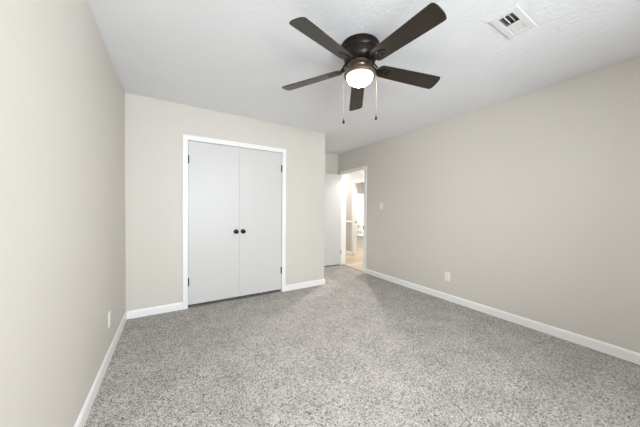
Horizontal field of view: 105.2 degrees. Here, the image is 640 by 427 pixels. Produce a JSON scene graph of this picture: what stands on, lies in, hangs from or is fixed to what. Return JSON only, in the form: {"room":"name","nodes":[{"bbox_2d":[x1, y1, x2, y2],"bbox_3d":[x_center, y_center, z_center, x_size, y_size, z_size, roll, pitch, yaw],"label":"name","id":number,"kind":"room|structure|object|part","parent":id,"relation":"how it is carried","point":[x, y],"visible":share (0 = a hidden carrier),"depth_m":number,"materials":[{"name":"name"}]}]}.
{"room":"empty bedroom","nodes":[
{"label":"empty bedroom","id":0,"kind":"room"},
{"bbox_2d":[0,0,125,426],"bbox_3d":[-1.111,-0.039,0.893,0.120,2.440,6.520,0,1,-31],"label":"wall","id":1,"kind":"structure","parent":0,"point":[63,270],"depth_m":1.06,"materials":[{"name":"grey paint"}]},
{"bbox_2d":[74,311,126,426],"bbox_3d":[-0.770,1.147,0.458,0.013,0.087,5.143,0,1,-31],"label":"baseboard","id":2,"kind":"structure","parent":1,"relation":"attached to","point":[82,417],"depth_m":1.64,"materials":[{"name":"white paint"}]},
{"bbox_2d":[108,311,110,327],"bbox_3d":[-1.678,0.844,1.953,0.009,0.115,0.070,0,1,-31],"label":"wall outlet","id":3,"kind":"object","parent":1,"relation":"attached to","point":[109,313],"visible":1,"depth_m":1.94,"materials":[{"name":"white plastic"}]},
{"bbox_2d":[125,93,324,310],"bbox_3d":[-1.306,-0.083,3.781,2.541,2.440,1.137,0,1,-31],"label":"wall","id":4,"kind":"structure","parent":0,"point":[155,129],"depth_m":2.87,"materials":[{"name":"grey paint"}]},
{"bbox_2d":[188,141,239,304],"bbox_3d":[-1.330,0.117,3.093,0.613,1.988,0.099,0,1,-31],"label":"door","id":5,"kind":"structure","parent":4,"relation":"in","point":[213,169],"depth_m":3.10,"materials":[{"name":"grey paint"}]},
{"bbox_2d":[127,279,324,318],"bbox_3d":[-1.301,1.094,3.800,2.541,0.087,1.150,0,1,-31],"label":"baseboard","id":6,"kind":"structure","parent":4,"relation":"attached to","point":[143,312],"depth_m":2.85,"materials":[{"name":"white paint"}]},
{"bbox_2d":[183,134,285,308],"bbox_3d":[-1.096,0.102,3.296,1.321,2.087,0.116,0,1,-31],"label":"trim","id":7,"kind":"structure","parent":4,"relation":"attached to","point":[186,138],"depth_m":3.03,"materials":[{"name":"white paint"}]},
{"bbox_2d":[239,148,281,295],"bbox_3d":[-0.806,0.117,3.411,0.610,1.988,0.099,0,1,-31],"label":"door","id":8,"kind":"structure","parent":4,"relation":"in","point":[260,172],"depth_m":3.41,"materials":[{"name":"grey paint"}]},
{"bbox_2d":[325,153,337,173],"bbox_3d":[-1.177,-0.094,4.594,3.602,2.440,0.120,0,1,-31],"label":"wall","id":9,"kind":"structure","parent":0,"point":[331,160],"depth_m":5.37,"materials":[{"name":"grey paint"}]},
{"bbox_2d":[346,172,363,251],"bbox_3d":[1.151,-0.099,6.221,0.115,2.440,3.650,0,1,-31],"label":"wall","id":10,"kind":"structure","parent":0,"point":[356,176],"depth_m":6.68,"materials":[{"name":"grey paint"}]},
{"bbox_2d":[351,179,363,254],"bbox_3d":[1.148,0.127,6.211,0.131,1.990,0.925,0,1,-31],"label":"trim","id":11,"kind":"structure","parent":10,"relation":"attached to","point":[354,183],"depth_m":6.54,"materials":[{"name":"white paint"}]},
{"bbox_2d":[357,183,363,233],"bbox_3d":[1.683,-0.108,7.157,1.765,2.440,2.500,0,1,-31],"label":"wall","id":12,"kind":"structure","parent":0,"point":[360,186],"depth_m":8.30,"materials":[{"name":"beige paint"}]},
{"bbox_2d":[357,193,363,233],"bbox_3d":[1.837,0.018,7.705,0.726,1.355,1.516,0,1,-31],"label":"shower surround","id":13,"kind":"object","parent":12,"relation":"attached to","point":[360,197],"visible":0.05,"depth_m":8.29,"materials":[{"name":"white"}]},
{"bbox_2d":[84,247,639,426],"bbox_3d":[1.109,1.222,3.461,6.578,0.120,8.570,0,1,-31],"label":"floor","id":14,"kind":"structure","parent":0,"point":[357,348],"depth_m":1.86,"materials":[{"name":"grey carpet"}]},
{"bbox_2d":[357,234,362,247],"bbox_3d":[1.829,0.906,7.718,0.726,0.410,1.516,0,1,-31],"label":"bathtub","id":15,"kind":"object","parent":14,"relation":"on","point":[359,236],"visible":0.07,"depth_m":7.94,"materials":[{"name":"white ceramic"}]},
{"bbox_2d":[88,0,639,153],"bbox_3d":[1.130,-1.328,3.424,6.578,0.100,8.570,0,1,-31],"label":"ceiling","id":16,"kind":"structure","parent":0,"point":[235,57],"depth_m":1.94,"materials":[{"name":"white paint"}]},
{"bbox_2d":[282,2,446,123],"bbox_3d":[0.323,-0.974,1.811,1.281,0.574,1.231,0,1,-31],"label":"ceiling fan","id":17,"kind":"object","parent":16,"relation":"hanging from","point":[359,52],"visible":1,"depth_m":1.73,"materials":[{"name":"brown wood"}]},
{"bbox_3d":[-0.067,-1.089,2.012,0.524,0.006,0.136,-3,13,24],"label":"blade","id":18,"kind":"part","parent":17,"relation":"part of","materials":[{"name":"black wood"}]},
{"bbox_3d":[0.035,-1.090,1.551,0.136,0.006,0.524,19,16,39],"label":"blade","id":19,"kind":"part","parent":17,"relation":"part of","materials":[{"name":"brown wood"}]},
{"bbox_3d":[0.340,-1.083,2.251,0.136,0.006,0.524,-13,-5,4],"label":"blade","id":20,"kind":"part","parent":17,"relation":"part of","materials":[{"name":"brown wood"}]},
{"bbox_3d":[0.301,-1.011,1.853,0.201,0.081,0.201,0,1,-31],"label":"lamp shade","id":21,"kind":"part","parent":17,"relation":"part of","materials":[{"name":"white glass"}]},
{"bbox_3d":[0.693,-1.080,1.939,0.524,0.006,0.136,4,-14,-13],"label":"blade","id":22,"kind":"part","parent":17,"relation":"part of","materials":[{"name":"black wood"}]},
{"bbox_3d":[0.505,-1.085,1.506,0.136,0.006,0.524,16,-5,-30],"label":"blade","id":23,"kind":"part","parent":17,"relation":"part of","materials":[{"name":"brown wood"}]},
{"bbox_2d":[489,5,536,38],"bbox_3d":[1.270,-1.268,1.610,0.306,0.058,0.150,0,1,-31],"label":"ceiling vent","id":24,"kind":"object","parent":16,"relation":"in","point":[514,22],"visible":0.97,"depth_m":1.61,"materials":[{"name":"white metal"}]},
{"bbox_2d":[338,57,639,352],"bbox_3d":[1.534,-0.059,3.705,0.115,2.440,8.350,0,1,-31],"label":"wall","id":25,"kind":"structure","parent":0,"point":[529,202],"depth_m":2.53,"materials":[{"name":"grey paint"}]},
{"bbox_2d":[324,173,341,265],"bbox_3d":[0.152,0.131,5.131,0.767,1.952,0.099,0,1,-31],"label":"door","id":26,"kind":"structure","parent":25,"relation":"in","point":[332,232],"depth_m":5.22,"materials":[{"name":"grey paint"}]},
{"bbox_2d":[339,166,366,272],"bbox_3d":[0.707,0.110,5.068,0.150,2.050,0.879,0,1,-31],"label":"trim","id":27,"kind":"structure","parent":25,"relation":"attached to","point":[364,168],"depth_m":5.35,"materials":[{"name":"white paint"}]},
{"bbox_2d":[445,272,449,280],"bbox_3d":[1.712,0.848,3.292,0.009,0.115,0.070,0,1,-31],"label":"wall outlet","id":28,"kind":"object","parent":25,"relation":"attached to","point":[447,275],"visible":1,"depth_m":3.29,"materials":[{"name":"white plastic"}]},
{"bbox_2d":[365,269,639,364],"bbox_3d":[2.250,1.143,2.400,0.013,0.087,5.335,0,1,-31],"label":"baseboard","id":29,"kind":"structure","parent":25,"relation":"attached to","point":[613,350],"depth_m":2.53,"materials":[{"name":"white paint"}]}
]}

